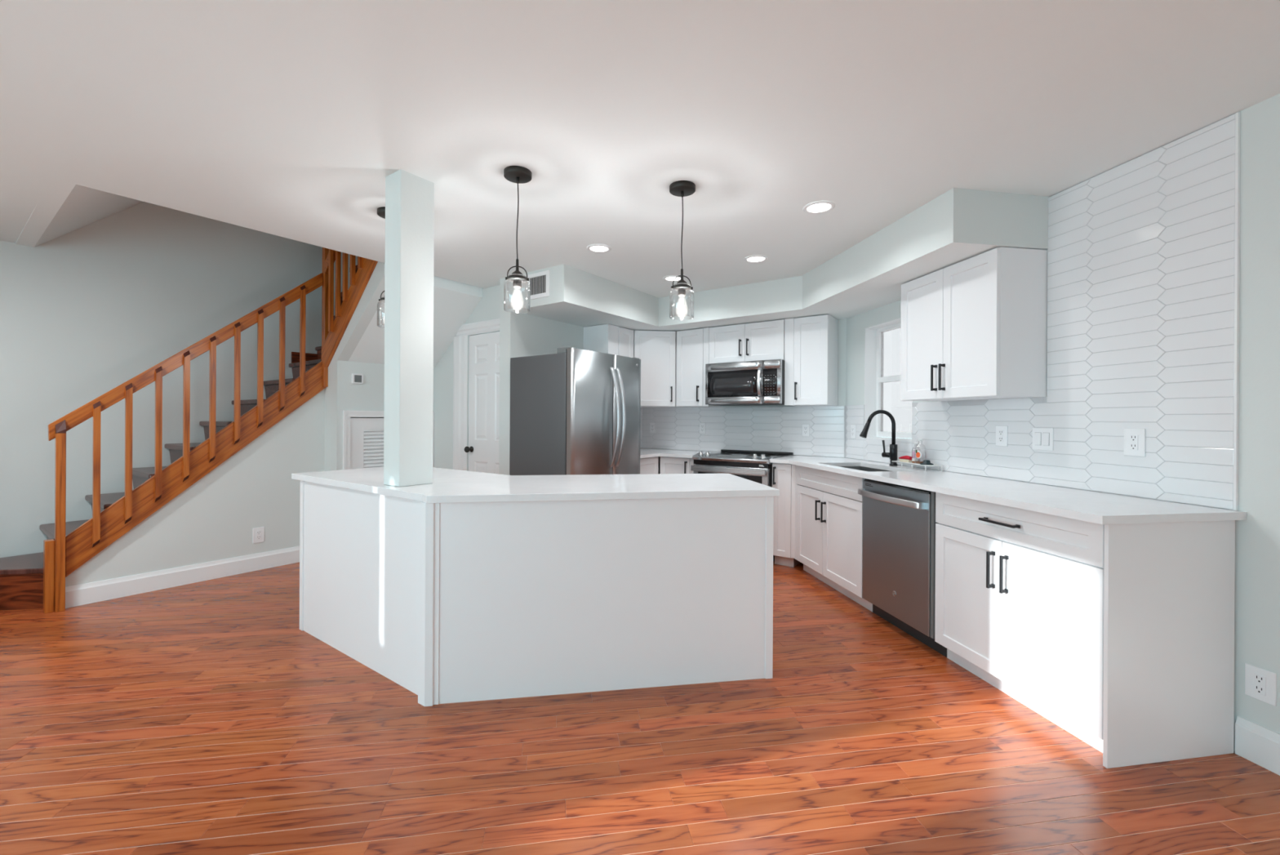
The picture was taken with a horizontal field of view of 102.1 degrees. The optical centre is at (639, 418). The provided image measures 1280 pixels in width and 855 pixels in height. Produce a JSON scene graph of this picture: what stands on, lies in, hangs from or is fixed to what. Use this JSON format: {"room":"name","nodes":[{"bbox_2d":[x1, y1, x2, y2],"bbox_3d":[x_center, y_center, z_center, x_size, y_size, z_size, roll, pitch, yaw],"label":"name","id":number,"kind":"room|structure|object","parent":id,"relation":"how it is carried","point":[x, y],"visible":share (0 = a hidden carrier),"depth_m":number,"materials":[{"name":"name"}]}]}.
{"room":"open-plan kitchen","nodes":[
{"label":"open-plan kitchen","id":0,"kind":"room"},
{"bbox_2d":[0,201,383,557],"bbox_3d":[-4.221,-0.648,3.990,0.100,3.750,4.730,0,0,36],"label":"wall","id":1,"kind":"structure","parent":0,"point":[86,310],"depth_m":4.07,"materials":[{"name":"white paint"}]},
{"bbox_2d":[65,388,324,586],"bbox_3d":[-3.314,0.357,4.016,0.070,1.750,1.570,0,0,36],"label":"wall","id":2,"kind":"structure","parent":0,"point":[215,518],"depth_m":4.10,"materials":[{"name":"white paint"}]},
{"bbox_2d":[65,546,299,608],"bbox_3d":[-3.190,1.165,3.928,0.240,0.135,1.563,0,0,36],"label":"baseboard","id":3,"kind":"structure","parent":2,"relation":"attached to","point":[111,588],"depth_m":3.80,"materials":[{"name":"white wood"}]},
{"bbox_2d":[253,526,264,543],"bbox_3d":[-3.115,0.949,4.228,0.009,0.125,0.080,0,0,36],"label":"wall outlet","id":4,"kind":"object","parent":2,"relation":"attached to","point":[258,532],"visible":1,"depth_m":4.23,"materials":[{"name":"white plastic"}]},
{"bbox_2d":[256,530,261,539],"bbox_3d":[-3.113,0.949,4.227,0.004,0.068,0.034,0,0,36],"label":"receptacle","id":5,"kind":"object","parent":4,"relation":"attached to","point":[258,532],"depth_m":4.23,"materials":[{"name":"white plastic"}]},
{"bbox_2d":[324,261,385,471],"bbox_3d":[-2.388,-0.048,4.373,1.010,2.570,0.090,0,0,36],"label":"wall","id":6,"kind":"structure","parent":0,"point":[336,392],"depth_m":4.50,"materials":[{"name":"white paint"}]},
{"bbox_2d":[347,360,433,411],"bbox_3d":[-2.377,0.361,4.931,0.100,1.752,0.830,0,0,36],"label":"wall","id":7,"kind":"structure","parent":0,"point":[369,395],"depth_m":4.70,"materials":[{"name":"white paint"}]},
{"bbox_2d":[351,373,363,383],"bbox_3d":[-2.521,-0.358,4.619,0.024,0.090,0.094,0,0,36],"label":"thermostat","id":8,"kind":"object","parent":7,"relation":"attached to","point":[356,378],"visible":1,"depth_m":4.61,"materials":[{"name":"white plastic"}]},
{"bbox_2d":[342,410,434,469],"bbox_3d":[-2.356,0.582,4.889,0.055,1.310,0.868,0,0,36],"label":"door","id":9,"kind":"structure","parent":7,"relation":"in","point":[362,437],"depth_m":4.68,"materials":[{"name":"white wood"}]},
{"bbox_2d":[348,275,482,368],"bbox_3d":[-2.055,-0.864,4.704,0.875,0.715,0.830,0,0,36],"label":"ceiling","id":10,"kind":"structure","parent":0,"point":[454,301],"depth_m":4.65,"materials":[{"name":"white paint"}]},
{"bbox_2d":[433,284,499,471],"bbox_3d":[-1.617,0.019,4.964,1.270,2.445,0.110,0,0,36],"label":"wall","id":11,"kind":"structure","parent":0,"point":[488,308],"depth_m":5.09,"materials":[{"name":"white paint"}]},
{"bbox_2d":[453,318,499,474],"bbox_3d":[-1.419,0.171,4.744,0.970,2.142,0.107,0,0,36],"label":"door","id":12,"kind":"structure","parent":11,"relation":"in","point":[482,449],"depth_m":4.84,"materials":[{"name":"white wood"}]},
{"bbox_2d":[498,277,584,475],"bbox_3d":[-0.557,0.024,5.226,0.137,2.445,2.035,0,0,36],"label":"wall","id":13,"kind":"structure","parent":0,"point":[521,335],"depth_m":4.43,"materials":[{"name":"white paint"}]},
{"bbox_2d":[583,324,633,357],"bbox_3d":[-0.312,-0.516,5.170,0.318,0.771,0.406,0,0,36],"label":"upper cabinet","id":14,"kind":"object","parent":13,"relation":"attached to","point":[605,338],"visible":0.36,"depth_m":5.02,"materials":[{"name":"white wood"}]},
{"bbox_2d":[0,0,1279,297],"bbox_3d":[-1.410,-1.831,1.764,7.660,1.293,8.636,0,0,-9],"label":"ceiling","id":15,"kind":"structure","parent":0,"point":[290,119],"depth_m":2.01,"materials":[{"name":"white paint"}]},
{"bbox_2d":[377,206,385,328],"bbox_3d":[-1.457,-0.871,3.010,0.132,0.672,0.132,0,0,-9],"label":"pendant light","id":16,"kind":"object","parent":15,"relation":"hanging from","point":[380,211],"visible":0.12,"depth_m":2.97,"materials":[{"name":"brown metal"}]},
{"bbox_2d":[377,296,384,328],"bbox_3d":[-1.459,-0.620,3.010,0.125,0.170,0.125,0,0,-9],"label":"glass jar","id":17,"kind":"object","parent":16,"relation":"on","point":[382,299],"depth_m":2.97,"materials":[{"name":"clear glass"}]},
{"bbox_2d":[503,165,531,312],"bbox_3d":[-0.595,-0.861,2.511,0.132,0.672,0.132,0,0,-9],"label":"pendant light","id":18,"kind":"object","parent":15,"relation":"hanging from","point":[515,174],"visible":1,"depth_m":2.50,"materials":[{"name":"brown metal"}]},
{"bbox_2d":[512,279,521,288],"bbox_3d":[-0.596,-0.655,2.511,0.041,0.035,0.041,0,0,-9],"label":"socket","id":19,"kind":"object","parent":18,"relation":"attached to","point":[517,283],"depth_m":2.50,"materials":[{"name":"silver metal"}]},
{"bbox_2d":[503,273,530,312],"bbox_3d":[-0.596,-0.610,2.511,0.125,0.170,0.125,0,0,-9],"label":"glass jar","id":20,"kind":"object","parent":18,"relation":"on","point":[517,283],"depth_m":2.50,"materials":[{"name":"clear glass"}]},
{"bbox_2d":[586,244,611,252],"bbox_3d":[-0.285,-1.189,3.615,0.170,0.006,0.170,0,0,-9],"label":"recessed light","id":21,"kind":"object","parent":15,"relation":"in","point":[594,247],"visible":1,"depth_m":3.61,"materials":[{"name":"white plastic"}]},
{"bbox_2d":[662,275,680,280],"bbox_3d":[0.280,-1.182,4.360,0.170,0.006,0.170,0,0,-9],"label":"recessed light","id":22,"kind":"object","parent":15,"relation":"in","point":[671,277],"visible":0.84,"depth_m":4.34,"materials":[{"name":"white plastic"}]},
{"bbox_2d":[669,180,695,319],"bbox_3d":[0.215,-0.852,2.643,0.132,0.672,0.132,0,0,-9],"label":"pendant light","id":23,"kind":"object","parent":15,"relation":"hanging from","point":[682,188],"visible":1,"depth_m":2.63,"materials":[{"name":"brown metal"}]},
{"bbox_2d":[677,288,685,296],"bbox_3d":[0.214,-0.646,2.643,0.041,0.035,0.041,0,0,-9],"label":"socket","id":24,"kind":"object","parent":23,"relation":"attached to","point":[681,291],"depth_m":2.63,"materials":[{"name":"silver metal"}]},
{"bbox_2d":[669,283,693,319],"bbox_3d":[0.213,-0.601,2.643,0.125,0.170,0.125,0,0,-9],"label":"glass jar","id":25,"kind":"object","parent":23,"relation":"on","point":[681,291],"depth_m":2.63,"materials":[{"name":"clear glass"}]},
{"bbox_2d":[744,254,768,262],"bbox_3d":[0.853,-1.176,3.809,0.170,0.006,0.170,0,0,-9],"label":"recessed light","id":26,"kind":"object","parent":15,"relation":"in","point":[757,258],"visible":1,"depth_m":3.79,"materials":[{"name":"white plastic"}]},
{"bbox_2d":[803,200,835,213],"bbox_3d":[0.996,-1.175,2.880,0.170,0.006,0.170,0,0,-9],"label":"recessed light","id":27,"kind":"object","parent":15,"relation":"in","point":[819,206],"visible":1,"depth_m":2.87,"materials":[{"name":"white plastic"}]},
{"bbox_2d":[0,560,1279,854],"bbox_3d":[-1.323,1.245,2.339,8.050,0.002,9.638,0,0,-9],"label":"floor","id":28,"kind":"structure","parent":0,"point":[201,717],"depth_m":1.91,"materials":[{"name":"brown wood"}]},
{"bbox_2d":[0,247,377,613],"bbox_3d":[-3.083,-0.511,4.007,1.723,3.487,3.151,0,0,36],"label":"staircase","id":29,"kind":"structure","parent":28,"relation":"on","point":[36,580],"depth_m":3.81,"materials":[{"name":"brown wood"}]},
{"bbox_2d":[299,480,773,706],"bbox_3d":[-0.676,0.805,2.794,2.701,0.882,1.185,0,0,10],"label":"kitchen island","id":30,"kind":"object","parent":28,"relation":"on","point":[448,602],"visible":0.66,"depth_m":2.40,"materials":[{"name":"white wood"}]},
{"bbox_2d":[291,466,779,503],"bbox_3d":[-0.690,0.348,2.827,2.800,0.033,1.279,0,0,12],"label":"countertop","id":31,"kind":"structure","parent":30,"relation":"on","point":[448,485],"depth_m":2.56,"materials":[{"name":"white stone"}]},
{"bbox_2d":[383,168,434,486],"bbox_3d":[-1.164,-0.440,2.610,0.145,1.537,0.180,0,0,36],"label":"support post","id":32,"kind":"object","parent":31,"relation":"on","point":[409,197],"visible":1,"depth_m":2.55,"materials":[{"name":"white paint"}]},
{"bbox_2d":[509,346,640,475],"bbox_3d":[-0.496,0.350,4.445,0.799,1.795,0.912,0,0,36],"label":"refrigerator","id":33,"kind":"object","parent":28,"relation":"on","point":[574,411],"visible":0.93,"depth_m":4.14,"materials":[{"name":"grey metal"}]},
{"bbox_2d":[640,456,658,474],"bbox_3d":[-0.193,0.807,5.089,0.600,0.884,0.463,0,0,36],"label":"base cabinet","id":34,"kind":"object","parent":28,"relation":"on","point":[648,465],"visible":0.14,"depth_m":4.98,"materials":[{"name":"white wood"}]},
{"bbox_2d":[640,448,716,457],"bbox_3d":[0.134,0.351,5.204,1.011,0.030,1.037,0,0,36],"label":"countertop","id":35,"kind":"structure","parent":34,"relation":"on","point":[644,452],"depth_m":5.13,"materials":[{"name":"white stone"}]},
{"bbox_2d":[659,456,693,473],"bbox_3d":[0.501,0.811,5.199,0.400,0.884,0.596,0,0,36],"label":"base cabinet","id":36,"kind":"object","parent":28,"relation":"on","point":[668,464],"visible":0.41,"depth_m":5.00,"materials":[{"name":"white wood"}]},
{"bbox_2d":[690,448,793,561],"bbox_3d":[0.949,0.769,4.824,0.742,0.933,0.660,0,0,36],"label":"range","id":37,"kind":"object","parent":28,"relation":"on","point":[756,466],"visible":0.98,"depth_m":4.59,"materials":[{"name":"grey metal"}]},
{"bbox_2d":[709,448,793,457],"bbox_3d":[0.991,0.332,4.879,0.886,0.038,0.886,0,0,-9],"label":"cooktop","id":38,"kind":"object","parent":37,"relation":"in","point":[724,453],"depth_m":4.86,"materials":[{"name":"black glass"}]},
{"bbox_2d":[772,462,802,567],"bbox_3d":[1.361,0.816,4.578,0.205,0.884,0.596,0,0,36],"label":"base cabinet","id":39,"kind":"object","parent":28,"relation":"on","point":[783,474],"visible":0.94,"depth_m":4.37,"materials":[{"name":"white wood"}]},
{"bbox_2d":[795,464,872,611],"bbox_3d":[1.636,0.817,3.877,0.618,0.884,0.956,0,0,-9],"label":"base cabinet","id":40,"kind":"object","parent":28,"relation":"on","point":[828,526],"visible":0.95,"depth_m":3.75,"materials":[{"name":"white wood"}]},
{"bbox_2d":[857,479,946,657],"bbox_3d":[1.743,0.824,3.079,0.638,0.872,0.645,0,0,-9],"label":"dishwasher","id":41,"kind":"object","parent":28,"relation":"on","point":[899,560],"visible":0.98,"depth_m":2.98,"materials":[{"name":"grey metal"}]},
{"bbox_2d":[869,479,938,523],"bbox_3d":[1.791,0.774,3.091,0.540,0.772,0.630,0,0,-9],"label":"handle","id":42,"kind":"object","parent":41,"relation":"in","point":[869,479],"depth_m":2.91,"materials":[{"name":"silver metal"}]},
{"bbox_2d":[934,492,1235,768],"bbox_3d":[1.886,0.818,2.333,0.618,0.884,0.864,0,0,-9],"label":"base cabinet","id":43,"kind":"object","parent":28,"relation":"on","point":[1121,637],"visible":0.97,"depth_m":1.94,"materials":[{"name":"white wood"}]},
{"bbox_2d":[769,455,1246,524],"bbox_3d":[1.651,0.359,3.378,0.755,0.030,3.046,0,0,-9],"label":"countertop","id":44,"kind":"structure","parent":43,"relation":"on","point":[1096,507],"depth_m":2.34,"materials":[{"name":"white stone"}]},
{"bbox_2d":[816,466,889,502],"bbox_3d":[1.618,0.468,3.737,0.386,0.188,0.694,0,0,-9],"label":"sink","id":45,"kind":"object","parent":44,"relation":"in","point":[860,468],"visible":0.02,"depth_m":4.04,"materials":[{"name":"silver metal"}]},
{"bbox_2d":[859,409,897,466],"bbox_3d":[1.754,0.139,3.834,0.289,0.411,0.113,0,0,-9],"label":"faucet","id":46,"kind":"object","parent":44,"relation":"on","point":[892,455],"visible":0.99,"depth_m":3.81,"materials":[{"name":"black metal"}]},
{"bbox_2d":[891,460,942,471],"bbox_3d":[1.920,0.325,3.597,0.113,0.040,0.375,0,0,-9],"label":"wire rack","id":47,"kind":"object","parent":44,"relation":"on","point":[899,461],"visible":0.67,"depth_m":3.48,"materials":[{"name":"white metal"}]},
{"bbox_2d":[898,455,912,462],"bbox_3d":[1.890,0.282,3.675,0.040,0.046,0.110,0,0,-9],"label":"scrub brush","id":48,"kind":"object","parent":47,"relation":"on","point":[904,458],"visible":0.99,"depth_m":3.65,"materials":[{"name":"red plastic"}]},
{"bbox_2d":[911,442,920,461],"bbox_3d":[1.930,0.234,3.617,0.056,0.142,0.056,0,0,-44],"label":"soap bottle","id":49,"kind":"object","parent":47,"relation":"on","point":[913,452],"visible":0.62,"depth_m":3.61,"materials":[{"name":"clear plastic"}]},
{"bbox_2d":[891,460,942,466],"bbox_3d":[1.920,0.309,3.597,0.113,0.008,0.375,0,0,-9],"label":"tray","id":50,"kind":"object","parent":47,"relation":"on","point":[899,461],"depth_m":3.55,"materials":[{"name":"white metal"}]},
{"bbox_2d":[914,438,925,463],"bbox_3d":[1.921,0.221,3.547,0.070,0.169,0.068,0,0,-44],"label":"soap bottle","id":51,"kind":"object","parent":47,"relation":"on","point":[918,454],"visible":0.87,"depth_m":3.53,"materials":[{"name":"clear plastic"}]},
{"bbox_2d":[920,459,933,464],"bbox_3d":[1.921,0.290,3.467,0.080,0.030,0.079,0,0,-9],"label":"stopper","id":52,"kind":"object","parent":47,"relation":"on","point":[925,461],"visible":1,"depth_m":3.45,"materials":[{"name":"teal"}]},
{"bbox_2d":[653,318,846,473],"bbox_3d":[0.966,-0.045,5.314,2.450,2.600,0.110,0,0,36],"label":"wall","id":53,"kind":"structure","parent":0,"point":[842,322],"depth_m":4.64,"materials":[{"name":"white paint"}]},
{"bbox_2d":[633,330,689,407],"bbox_3d":[0.116,-0.514,5.485,0.637,0.771,0.600,0,0,36],"label":"upper cabinet","id":54,"kind":"object","parent":53,"relation":"attached to","point":[656,350],"visible":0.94,"depth_m":5.27,"materials":[{"name":"white wood"}]},
{"bbox_2d":[675,327,723,407],"bbox_3d":[0.602,-0.511,5.290,0.372,0.771,0.354,0,0,36],"label":"upper cabinet","id":55,"kind":"object","parent":53,"relation":"attached to","point":[692,345],"visible":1,"depth_m":5.18,"materials":[{"name":"white wood"}]},
{"bbox_2d":[640,405,845,457],"bbox_3d":[0.630,0.106,4.853,2.225,0.463,1.030,0,0,36],"label":"tile backsplash","id":56,"kind":"structure","parent":53,"relation":"attached to","point":[766,428],"depth_m":5.14,"materials":[{"name":"white tile"}]},
{"bbox_2d":[649,422,655,432],"bbox_3d":[0.142,0.101,5.823,0.070,0.115,0.009,0,0,36],"label":"wall outlet","id":57,"kind":"object","parent":56,"relation":"attached to","point":[652,425],"visible":1,"depth_m":5.82,"materials":[{"name":"white plastic"}]},
{"bbox_2d":[699,422,705,433],"bbox_3d":[0.657,0.099,5.451,0.070,0.115,0.009,0,0,36],"label":"wall outlet","id":58,"kind":"object","parent":56,"relation":"attached to","point":[702,425],"visible":1,"depth_m":5.45,"materials":[{"name":"white plastic"}]},
{"bbox_2d":[801,423,809,436],"bbox_3d":[1.542,0.106,4.814,0.070,0.115,0.009,0,0,36],"label":"wall outlet","id":59,"kind":"object","parent":56,"relation":"attached to","point":[805,427],"visible":1,"depth_m":4.81,"materials":[{"name":"white plastic"}]},
{"bbox_2d":[804,426,807,434],"bbox_3d":[1.540,0.106,4.812,0.034,0.068,0.004,0,0,36],"label":"receptacle","id":60,"kind":"object","parent":59,"relation":"attached to","point":[805,428],"depth_m":4.81,"materials":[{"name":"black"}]},
{"bbox_2d":[709,319,785,363],"bbox_3d":[1.063,-0.712,4.958,0.755,0.364,0.354,0,0,36],"label":"upper cabinet","id":61,"kind":"object","parent":53,"relation":"attached to","point":[761,340],"visible":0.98,"depth_m":4.82,"materials":[{"name":"white wood"}]},
{"bbox_2d":[705,359,784,405],"bbox_3d":[1.036,-0.330,4.915,0.749,0.395,0.448,0,0,36],"label":"microwave","id":62,"kind":"object","parent":61,"relation":"attached to","point":[758,382],"visible":0.99,"depth_m":4.74,"materials":[{"name":"grey metal"}]},
{"bbox_2d":[784,314,838,405],"bbox_3d":[1.524,-0.506,4.625,0.380,0.771,0.354,0,0,36],"label":"upper cabinet","id":63,"kind":"object","parent":53,"relation":"attached to","point":[811,343],"visible":1,"depth_m":4.51,"materials":[{"name":"white wood"}]},
{"bbox_2d":[510,187,1048,331],"bbox_3d":[0.928,-1.050,4.091,3.591,0.300,1.925,0,0,36],"label":"soffit","id":64,"kind":"structure","parent":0,"point":[957,225],"depth_m":3.84,"materials":[{"name":"white paint"}]},
{"bbox_2d":[526,270,549,300],"bbox_3d":[-0.822,-1.072,4.159,0.262,0.205,0.012,0,0,36],"label":"air vent","id":65,"kind":"object","parent":64,"relation":"in","point":[539,282],"visible":0.88,"depth_m":4.15,"materials":[{"name":"white metal"}]},
{"bbox_2d":[845,93,1279,751],"bbox_3d":[2.439,-0.037,1.398,0.160,2.600,6.680,0,0,-9],"label":"wall","id":66,"kind":"structure","parent":0,"point":[1257,537],"depth_m":1.91,"materials":[{"name":"white paint"}]},
{"bbox_2d":[864,317,912,440],"bbox_3d":[2.005,-0.299,4.056,0.150,0.920,0.593,0,0,-9],"label":"window","id":67,"kind":"structure","parent":66,"relation":"in","point":[882,340],"depth_m":4.25,"materials":[{"name":"white"}]},
{"bbox_2d":[900,246,1047,400],"bbox_3d":[1.916,-0.504,3.070,0.341,0.771,0.758,0,0,-9],"label":"upper cabinet","id":68,"kind":"object","parent":66,"relation":"attached to","point":[975,327],"visible":1,"depth_m":2.80,"materials":[{"name":"white wood"}]},
{"bbox_2d":[844,111,1240,510],"bbox_3d":[2.048,-0.410,3.286,0.011,1.510,2.691,0,0,-9],"label":"tile backsplash","id":69,"kind":"structure","parent":66,"relation":"attached to","point":[1144,251],"depth_m":2.31,"materials":[{"name":"white tile"}]},
{"bbox_2d":[850,424,855,438],"bbox_3d":[1.844,0.110,4.478,0.009,0.115,0.070,0,0,-9],"label":"wall outlet","id":70,"kind":"object","parent":69,"relation":"attached to","point":[852,426],"visible":1,"depth_m":4.47,"materials":[{"name":"white plastic"}]},
{"bbox_2d":[995,425,1007,446],"bbox_3d":[2.086,0.099,2.987,0.009,0.118,0.078,0,0,-9],"label":"wall outlet","id":71,"kind":"object","parent":69,"relation":"attached to","point":[1001,430],"visible":1,"depth_m":2.98,"materials":[{"name":"white plastic"}]},
{"bbox_2d":[998,430,1004,441],"bbox_3d":[2.083,0.099,2.987,0.004,0.068,0.034,0,0,-9],"label":"receptacle","id":72,"kind":"object","parent":71,"relation":"attached to","point":[1001,433],"depth_m":2.98,"materials":[{"name":"white plastic"}]},
{"bbox_2d":[1031,427,1053,450],"bbox_3d":[2.126,0.106,2.735,0.011,0.118,0.118,0,0,-9],"label":"wall switch","id":73,"kind":"object","parent":69,"relation":"attached to","point":[1042,437],"visible":1,"depth_m":2.73,"materials":[{"name":"white plastic"}]},
{"bbox_2d":[1124,428,1145,456],"bbox_3d":[2.197,0.104,2.301,0.009,0.122,0.085,0,0,-9],"label":"wall outlet","id":74,"kind":"object","parent":69,"relation":"attached to","point":[1134,438],"visible":1,"depth_m":2.30,"materials":[{"name":"white plastic"}]},
{"bbox_2d":[1128,434,1137,449],"bbox_3d":[2.195,0.104,2.301,0.004,0.068,0.034,0,0,-9],"label":"receptacle","id":75,"kind":"object","parent":74,"relation":"attached to","point":[1133,438],"depth_m":2.30,"materials":[{"name":"white plastic"}]},
{"bbox_2d":[1235,715,1279,775],"bbox_3d":[2.554,1.194,0.095,0.016,0.140,3.768,0,0,-9],"label":"baseboard","id":76,"kind":"structure","parent":66,"relation":"attached to","point":[1259,744],"depth_m":1.89,"materials":[{"name":"white wood"}]},
{"bbox_2d":[1244,662,1276,706],"bbox_3d":[2.268,0.971,1.893,0.009,0.118,0.085,0,0,-9],"label":"wall outlet","id":77,"kind":"object","parent":66,"relation":"attached to","point":[1260,684],"visible":1,"depth_m":1.89,"materials":[{"name":"white plastic"}]},
{"bbox_2d":[1253,672,1266,695],"bbox_3d":[2.266,0.971,1.892,0.004,0.068,0.034,0,0,-9],"label":"receptacle","id":78,"kind":"object","parent":77,"relation":"attached to","point":[1259,678],"depth_m":1.89,"materials":[{"name":"white plastic"}]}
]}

